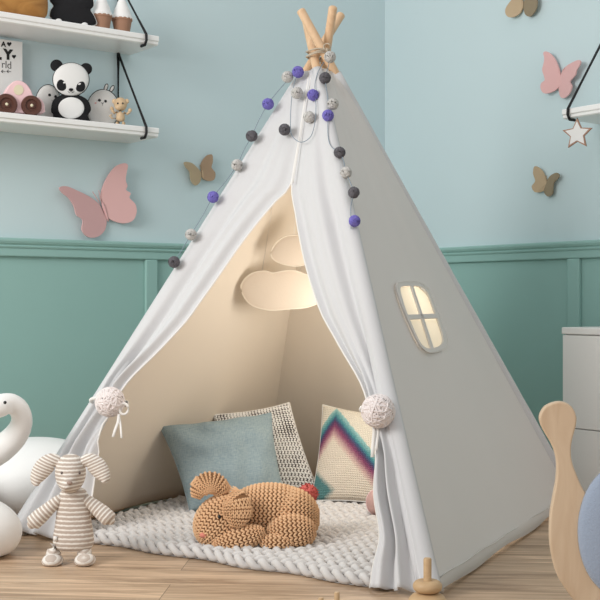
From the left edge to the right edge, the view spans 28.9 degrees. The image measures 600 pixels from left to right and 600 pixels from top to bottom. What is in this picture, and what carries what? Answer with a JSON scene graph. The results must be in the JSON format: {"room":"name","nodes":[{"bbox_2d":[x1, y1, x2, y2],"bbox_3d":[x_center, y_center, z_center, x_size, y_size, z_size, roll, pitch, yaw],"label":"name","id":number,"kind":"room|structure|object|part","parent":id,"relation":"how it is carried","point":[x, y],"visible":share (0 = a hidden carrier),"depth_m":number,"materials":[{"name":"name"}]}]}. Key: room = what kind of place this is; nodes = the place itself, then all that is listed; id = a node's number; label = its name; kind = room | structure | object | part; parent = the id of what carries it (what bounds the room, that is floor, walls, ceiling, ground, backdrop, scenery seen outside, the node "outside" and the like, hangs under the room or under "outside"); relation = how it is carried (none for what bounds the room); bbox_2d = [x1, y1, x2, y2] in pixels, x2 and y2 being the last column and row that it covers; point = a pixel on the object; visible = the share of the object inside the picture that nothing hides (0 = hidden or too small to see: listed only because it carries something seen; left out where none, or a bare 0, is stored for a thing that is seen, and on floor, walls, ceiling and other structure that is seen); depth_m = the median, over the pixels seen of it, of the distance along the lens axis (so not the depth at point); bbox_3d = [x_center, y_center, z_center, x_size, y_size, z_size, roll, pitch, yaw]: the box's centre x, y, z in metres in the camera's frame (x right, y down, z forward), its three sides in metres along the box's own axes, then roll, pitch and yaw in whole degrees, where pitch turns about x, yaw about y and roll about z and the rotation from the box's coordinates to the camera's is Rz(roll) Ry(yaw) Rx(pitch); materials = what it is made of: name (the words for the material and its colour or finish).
{"room":"children's room","nodes":[
{"label":"children's room","id":0,"kind":"room"},
{"bbox_2d":[0,0,384,243],"bbox_3d":[-1.953,-0.575,4.051,6.100,2.750,0.100,0,0,-37],"label":"wall","id":1,"kind":"structure","parent":0,"point":[213,65],"depth_m":5.07,"materials":[{"name":"paint"}]},
{"bbox_2d":[0,53,158,142],"bbox_3d":[-1.100,-0.844,4.480,1.150,0.386,0.253,0,0,-37],"label":"wall shelf","id":2,"kind":"object","parent":1,"relation":"attached to","point":[9,122],"visible":1,"depth_m":4.60,"materials":[{"name":"white paint"}]},
{"bbox_2d":[0,39,21,94],"bbox_3d":[-1.267,-0.859,4.478,0.420,0.318,0.018,0,0,-37],"label":"print","id":3,"kind":"object","parent":2,"relation":"on","point":[10,51],"visible":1,"depth_m":4.57,"materials":[{"name":"white paper"}]},
{"bbox_2d":[0,80,44,114],"bbox_3d":[-1.083,-0.769,4.465,0.204,0.138,0.095,0,0,-24],"label":"toy car","id":4,"kind":"object","parent":2,"relation":"on","point":[18,98],"visible":0.95,"depth_m":4.44,"materials":[{"name":"pink paint"}]},
{"bbox_2d":[36,84,59,116],"bbox_3d":[-1.004,-0.781,4.649,0.107,0.162,0.031,0,0,-20],"label":"toy","id":5,"kind":"object","parent":2,"relation":"on","point":[47,93],"visible":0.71,"depth_m":4.64,"materials":[{"name":"white fabric"}]},
{"bbox_2d":[50,60,91,120],"bbox_3d":[-0.905,-0.824,4.615,0.167,0.248,0.045,0,0,-23],"label":"toy","id":6,"kind":"object","parent":2,"relation":"on","point":[70,80],"visible":0.99,"depth_m":4.60,"materials":[{"name":"black"}]},
{"bbox_2d":[88,84,118,122],"bbox_3d":[-0.801,-0.793,4.753,0.140,0.186,0.032,0,0,-26],"label":"toy","id":7,"kind":"object","parent":2,"relation":"on","point":[100,101],"visible":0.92,"depth_m":4.74,"materials":[{"name":"grey fabric"}]},
{"bbox_2d":[109,97,131,124],"bbox_3d":[-0.728,-0.760,4.722,0.081,0.122,0.058,0,0,35],"label":"wooden figurine","id":8,"kind":"object","parent":2,"relation":"on","point":[120,104],"visible":0.84,"depth_m":4.71,"materials":[{"name":"brown wood"}]},
{"bbox_2d":[0,0,158,54],"bbox_3d":[-1.100,-1.182,4.480,1.150,0.315,0.253,0,0,-37],"label":"wall shelf","id":9,"kind":"object","parent":1,"relation":"attached to","point":[12,25],"visible":0.93,"depth_m":4.60,"materials":[{"name":"white paint"}]},
{"bbox_2d":[0,0,47,17],"bbox_3d":[-1.116,-1.177,4.440,0.315,0.206,0.080,0,0,-24],"label":"wooden toy","id":10,"kind":"object","parent":9,"relation":"on","point":[36,8],"visible":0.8,"depth_m":4.44,"materials":[{"name":"brown wood"}]},
{"bbox_2d":[49,0,96,25],"bbox_3d":[-0.889,-1.138,4.582,0.192,0.128,0.029,0,0,-25],"label":"toy","id":11,"kind":"object","parent":9,"relation":"on","point":[74,11],"visible":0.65,"depth_m":4.57,"materials":[{"name":"black fabric"}]},
{"bbox_2d":[92,0,112,27],"bbox_3d":[-0.796,-1.155,4.670,0.092,0.161,0.087,0,0,0],"label":"toy","id":12,"kind":"object","parent":9,"relation":"on","point":[101,11],"visible":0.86,"depth_m":4.64,"materials":[{"name":"brown"}]},
{"bbox_2d":[111,0,132,31],"bbox_3d":[-0.722,-1.155,4.726,0.091,0.161,0.087,0,0,0],"label":"toy","id":13,"kind":"object","parent":9,"relation":"on","point":[122,19],"visible":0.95,"depth_m":4.70,"materials":[{"name":"brown"}]},
{"bbox_2d":[0,256,173,439],"bbox_3d":[-1.960,0.271,3.978,6.000,0.958,0.008,0,0,-37],"label":"wall panel","id":14,"kind":"object","parent":1,"relation":"attached to","point":[65,323],"depth_m":4.74,"materials":[{"name":"paint"}]},
{"bbox_2d":[0,247,182,314],"bbox_3d":[-1.953,0.269,3.968,6.000,0.963,0.018,0,0,-37],"label":"trim","id":15,"kind":"structure","parent":1,"relation":"attached to","point":[150,263],"depth_m":4.88,"materials":[{"name":"paint"}]},
{"bbox_2d":[0,237,188,252],"bbox_3d":[-1.951,-0.225,3.966,6.000,0.038,0.040,0,0,-37],"label":"trim","id":16,"kind":"structure","parent":1,"relation":"attached to","point":[4,242],"depth_m":4.78,"materials":[{"name":"paint"}]},
{"bbox_2d":[59,163,136,237],"bbox_3d":[-0.839,-0.413,4.807,0.354,0.315,0.050,0,0,-37],"label":"butterfly decoration","id":17,"kind":"object","parent":1,"relation":"attached to","point":[117,205],"visible":1,"depth_m":4.84,"materials":[{"name":"pink paper"}]},
{"bbox_2d":[184,154,215,184],"bbox_3d":[-0.448,-0.573,5.113,0.163,0.141,0.035,0,0,-38],"label":"butterfly decoration","id":18,"kind":"object","parent":1,"relation":"attached to","point":[207,173],"visible":1,"depth_m":5.13,"materials":[{"name":"beige wood"}]},
{"bbox_2d":[0,499,572,599],"bbox_3d":[-0.250,0.790,1.850,11.500,0.080,8.700,0,0,0],"label":"floor","id":19,"kind":"structure","parent":0,"point":[522,569],"depth_m":3.12,"materials":[{"name":"brown wood"}]},
{"bbox_2d":[0,393,64,555],"bbox_3d":[-1.080,0.517,3.813,0.708,0.459,1.003,0,0,14],"label":"swan","id":20,"kind":"object","parent":19,"relation":"on","point":[19,452],"visible":0.45,"depth_m":3.64,"materials":[{"name":"white plastic"}]},
{"bbox_2d":[27,453,114,565],"bbox_3d":[-0.649,0.591,3.300,0.249,0.314,0.113,0,0,0],"label":"plush toy","id":21,"kind":"object","parent":19,"relation":"on","point":[73,529],"visible":1,"depth_m":3.29,"materials":[{"name":"white fabric"}]},
{"bbox_3d":[-0.722,0.600,3.305,0.104,0.097,0.049,0,0,0],"label":"arm","id":22,"kind":"part","parent":21,"relation":"part of"},
{"bbox_3d":[-0.701,0.719,3.302,0.060,0.057,0.076,0,0,0],"label":"leg","id":23,"kind":"part","parent":21,"relation":"part of","materials":[{"name":"white fabric"}]},
{"bbox_3d":[-0.610,0.719,3.302,0.062,0.058,0.076,0,0,0],"label":"leg","id":24,"kind":"part","parent":21,"relation":"part of","materials":[{"name":"white fabric"}]},
{"bbox_3d":[-0.573,0.595,3.304,0.098,0.087,0.049,0,0,0],"label":"arm","id":25,"kind":"part","parent":21,"relation":"part of"},
{"bbox_2d":[92,477,377,586],"bbox_3d":[0.027,0.728,3.922,1.240,0.041,1.426,0,0,29],"label":"rug","id":26,"kind":"object","parent":19,"relation":"on","point":[343,550],"visible":0.27,"depth_m":3.46,"materials":[{"name":"fabric"}]},
{"bbox_2d":[161,412,281,511],"bbox_3d":[-0.268,0.563,4.072,0.440,0.317,0.232,0,0,-8],"label":"throw cushion","id":27,"kind":"object","parent":26,"relation":"on","point":[240,449],"visible":0.7,"depth_m":4.04,"materials":[{"name":"blue fabric"}]},
{"bbox_2d":[190,471,319,547],"bbox_3d":[-0.134,0.616,3.507,0.398,0.213,0.262,0,0,0],"label":"plush toy","id":28,"kind":"object","parent":26,"relation":"on","point":[270,515],"visible":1,"depth_m":3.43,"materials":[{"name":"orange fabric"}]},
{"bbox_2d":[214,402,314,487],"bbox_3d":[-0.122,0.557,4.301,0.404,0.341,0.204,0,0,0],"label":"throw cushion","id":29,"kind":"object","parent":26,"relation":"on","point":[294,469],"visible":0.38,"depth_m":4.27,"materials":[{"name":"grey fabric"}]},
{"bbox_2d":[313,404,374,501],"bbox_3d":[0.213,0.557,4.215,0.331,0.334,0.215,0,0,16],"label":"throw cushion","id":30,"kind":"object","parent":26,"relation":"on","point":[345,463],"visible":0.52,"depth_m":4.17,"materials":[{"name":"white fabric"}]},
{"bbox_2d":[366,490,375,514],"bbox_3d":[0.258,0.677,3.900,0.075,0.092,0.072,0,0,0],"label":"ball","id":31,"kind":"object","parent":26,"relation":"on","point":[369,500],"visible":0.37,"depth_m":3.88,"materials":[{"name":"pink"}]},
{"bbox_2d":[17,5,555,593],"bbox_3d":[0.049,-0.133,3.951,1.516,1.764,1.627,0,0,28],"label":"tent","id":32,"kind":"object","parent":19,"relation":"on","point":[464,470],"visible":0.88,"depth_m":3.84,"materials":[{"name":"white fabric"}]},
{"bbox_2d":[17,71,308,538],"bbox_3d":[-0.416,-0.025,3.781,1.003,1.541,0.261,0,0,-20],"label":"curtain","id":33,"kind":"object","parent":32,"relation":"hanging from","point":[119,424],"depth_m":3.87,"materials":[{"name":"white fabric"}]},
{"bbox_2d":[168,51,360,267],"bbox_3d":[-0.058,-0.473,3.846,0.698,0.733,0.340,0,0,27],"label":"garland","id":34,"kind":"object","parent":32,"relation":"hanging from","point":[329,56],"visible":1,"depth_m":3.88,"materials":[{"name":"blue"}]},
{"bbox_2d":[240,211,316,310],"bbox_3d":[-0.058,-0.175,4.117,0.306,0.427,0.012,0,0,-3],"label":"cloud","id":35,"kind":"object","parent":32,"relation":"hanging from","point":[285,289],"visible":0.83,"depth_m":4.11,"materials":[{"name":"beige fabric"}]},
{"bbox_2d":[270,224,304,266],"bbox_3d":[-0.023,-0.278,4.089,0.163,0.321,0.012,0,0,-3],"label":"cloud","id":36,"kind":"object","parent":32,"relation":"hanging from","point":[287,251],"visible":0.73,"depth_m":4.08,"materials":[{"name":"beige fabric"}]},
{"bbox_2d":[293,66,442,592],"bbox_3d":[0.139,-0.025,3.447,0.153,1.542,1.143,0,0,-15],"label":"curtain","id":37,"kind":"object","parent":32,"relation":"hanging from","point":[361,277],"depth_m":3.52,"materials":[{"name":"white fabric"}]},
{"bbox_3d":[0.339,0.004,3.677,0.042,0.094,0.128,0,0,25],"label":"pane","id":38,"kind":"part","parent":32,"relation":"part of","materials":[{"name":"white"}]},
{"bbox_3d":[0.376,0.107,3.649,0.042,0.093,0.114,0,0,26],"label":"pane","id":39,"kind":"part","parent":32,"relation":"part of","materials":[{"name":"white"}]},
{"bbox_3d":[0.396,0.004,3.796,0.043,0.094,0.165,0,0,26],"label":"pane","id":40,"kind":"part","parent":32,"relation":"part of","materials":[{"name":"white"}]},
{"bbox_3d":[0.432,0.106,3.766,0.042,0.092,0.162,0,0,26],"label":"pane","id":41,"kind":"part","parent":32,"relation":"part of","materials":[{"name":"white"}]},
{"bbox_3d":[0.366,-0.023,3.778,0.712,1.536,1.551,0,0,26],"label":"panel","id":42,"kind":"part","parent":32,"relation":"part of","materials":[{"name":"white fabric"}]},
{"bbox_2d":[318,591,339,599],"bbox_3d":[0.063,0.705,2.620,0.090,0.091,0.060,0,0,0],"label":"toy","id":43,"kind":"object","parent":19,"relation":"on","point":[336,594],"visible":1,"depth_m":2.62,"materials":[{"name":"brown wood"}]},
{"bbox_2d":[408,557,445,599],"bbox_3d":[0.298,0.676,2.720,0.100,0.148,0.100,0,0,0],"label":"stacking toy","id":44,"kind":"object","parent":19,"relation":"on","point":[426,588],"visible":1,"depth_m":2.70,"materials":[{"name":"brown wood"}]},
{"bbox_2d":[539,401,599,599],"bbox_3d":[0.723,0.487,2.585,0.378,0.522,0.080,0,0,7],"label":"toy","id":45,"kind":"object","parent":19,"relation":"on","point":[574,514],"visible":1,"depth_m":2.58,"materials":[{"name":"brown wood"}]},
{"bbox_2d":[562,326,599,492],"bbox_3d":[1.453,0.427,4.131,0.275,0.645,1.110,0,0,-37],"label":"dresser","id":46,"kind":"object","parent":19,"relation":"on","point":[581,345],"visible":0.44,"depth_m":4.40,"materials":[{"name":"white wood"}]},
{"bbox_3d":[1.350,0.311,4.056,0.015,0.353,1.096,0,0,-37],"label":"drawer","id":47,"kind":"part","parent":46,"relation":"part of","materials":[{"name":"white wood"}]},
{"bbox_3d":[1.350,0.611,4.056,0.015,0.238,1.096,0,0,-37],"label":"drawer","id":48,"kind":"part","parent":46,"relation":"part of","materials":[{"name":"white wood"}]},
{"bbox_2d":[385,0,599,247],"bbox_3d":[2.281,-0.575,3.444,0.100,2.750,6.000,0,0,-37],"label":"wall","id":49,"kind":"structure","parent":0,"point":[469,120],"depth_m":5.24,"materials":[{"name":"paint"}]},
{"bbox_2d":[440,240,599,255],"bbox_3d":[2.235,-0.225,3.390,0.040,0.038,5.970,0,0,-37],"label":"trim","id":50,"kind":"structure","parent":49,"relation":"attached to","point":[584,244],"depth_m":5.03,"materials":[{"name":"paint"}]},
{"bbox_2d":[505,0,537,17],"bbox_3d":[0.970,-1.277,5.050,0.041,0.112,0.175,0,0,-40],"label":"butterfly decoration","id":51,"kind":"object","parent":49,"relation":"attached to","point":[514,8],"visible":1,"depth_m":5.07,"materials":[{"name":"beige wood"}]},
{"bbox_2d":[444,249,599,449],"bbox_3d":[2.237,0.269,3.392,0.018,0.963,5.970,0,0,-37],"label":"trim","id":52,"kind":"structure","parent":49,"relation":"attached to","point":[573,256],"depth_m":4.85,"materials":[{"name":"paint"}]},
{"bbox_2d":[448,258,599,445],"bbox_3d":[2.248,0.271,3.400,0.008,0.958,5.970,0,0,-37],"label":"wall panel","id":53,"kind":"object","parent":49,"relation":"attached to","point":[521,306],"depth_m":5.04,"materials":[{"name":"paint"}]},
{"bbox_2d":[532,166,559,196],"bbox_3d":[1.052,-0.505,4.948,0.035,0.134,0.148,0,0,-39],"label":"butterfly decoration","id":54,"kind":"object","parent":49,"relation":"attached to","point":[541,184],"visible":1,"depth_m":4.96,"materials":[{"name":"beige wood"}]},
{"bbox_2d":[540,51,581,97],"bbox_3d":[1.102,-0.947,4.870,0.048,0.206,0.213,0,0,-38],"label":"butterfly decoration","id":55,"kind":"object","parent":49,"relation":"attached to","point":[554,79],"visible":1,"depth_m":4.90,"materials":[{"name":"pink paper"}]},
{"bbox_2d":[562,44,599,123],"bbox_3d":[1.428,-0.891,4.273,0.253,0.374,1.000,0,0,-37],"label":"wall shelf","id":56,"kind":"object","parent":49,"relation":"attached to","point":[589,113],"visible":1,"depth_m":4.57,"materials":[{"name":"white paint"}]},
{"bbox_2d":[563,118,591,147],"bbox_3d":[1.086,-0.657,4.559,0.119,0.116,0.014,0,0,33],"label":"star ornament","id":57,"kind":"object","parent":56,"relation":"hanging from","point":[577,133],"visible":1,"depth_m":4.55,"materials":[{"name":"white wood"}]}
]}

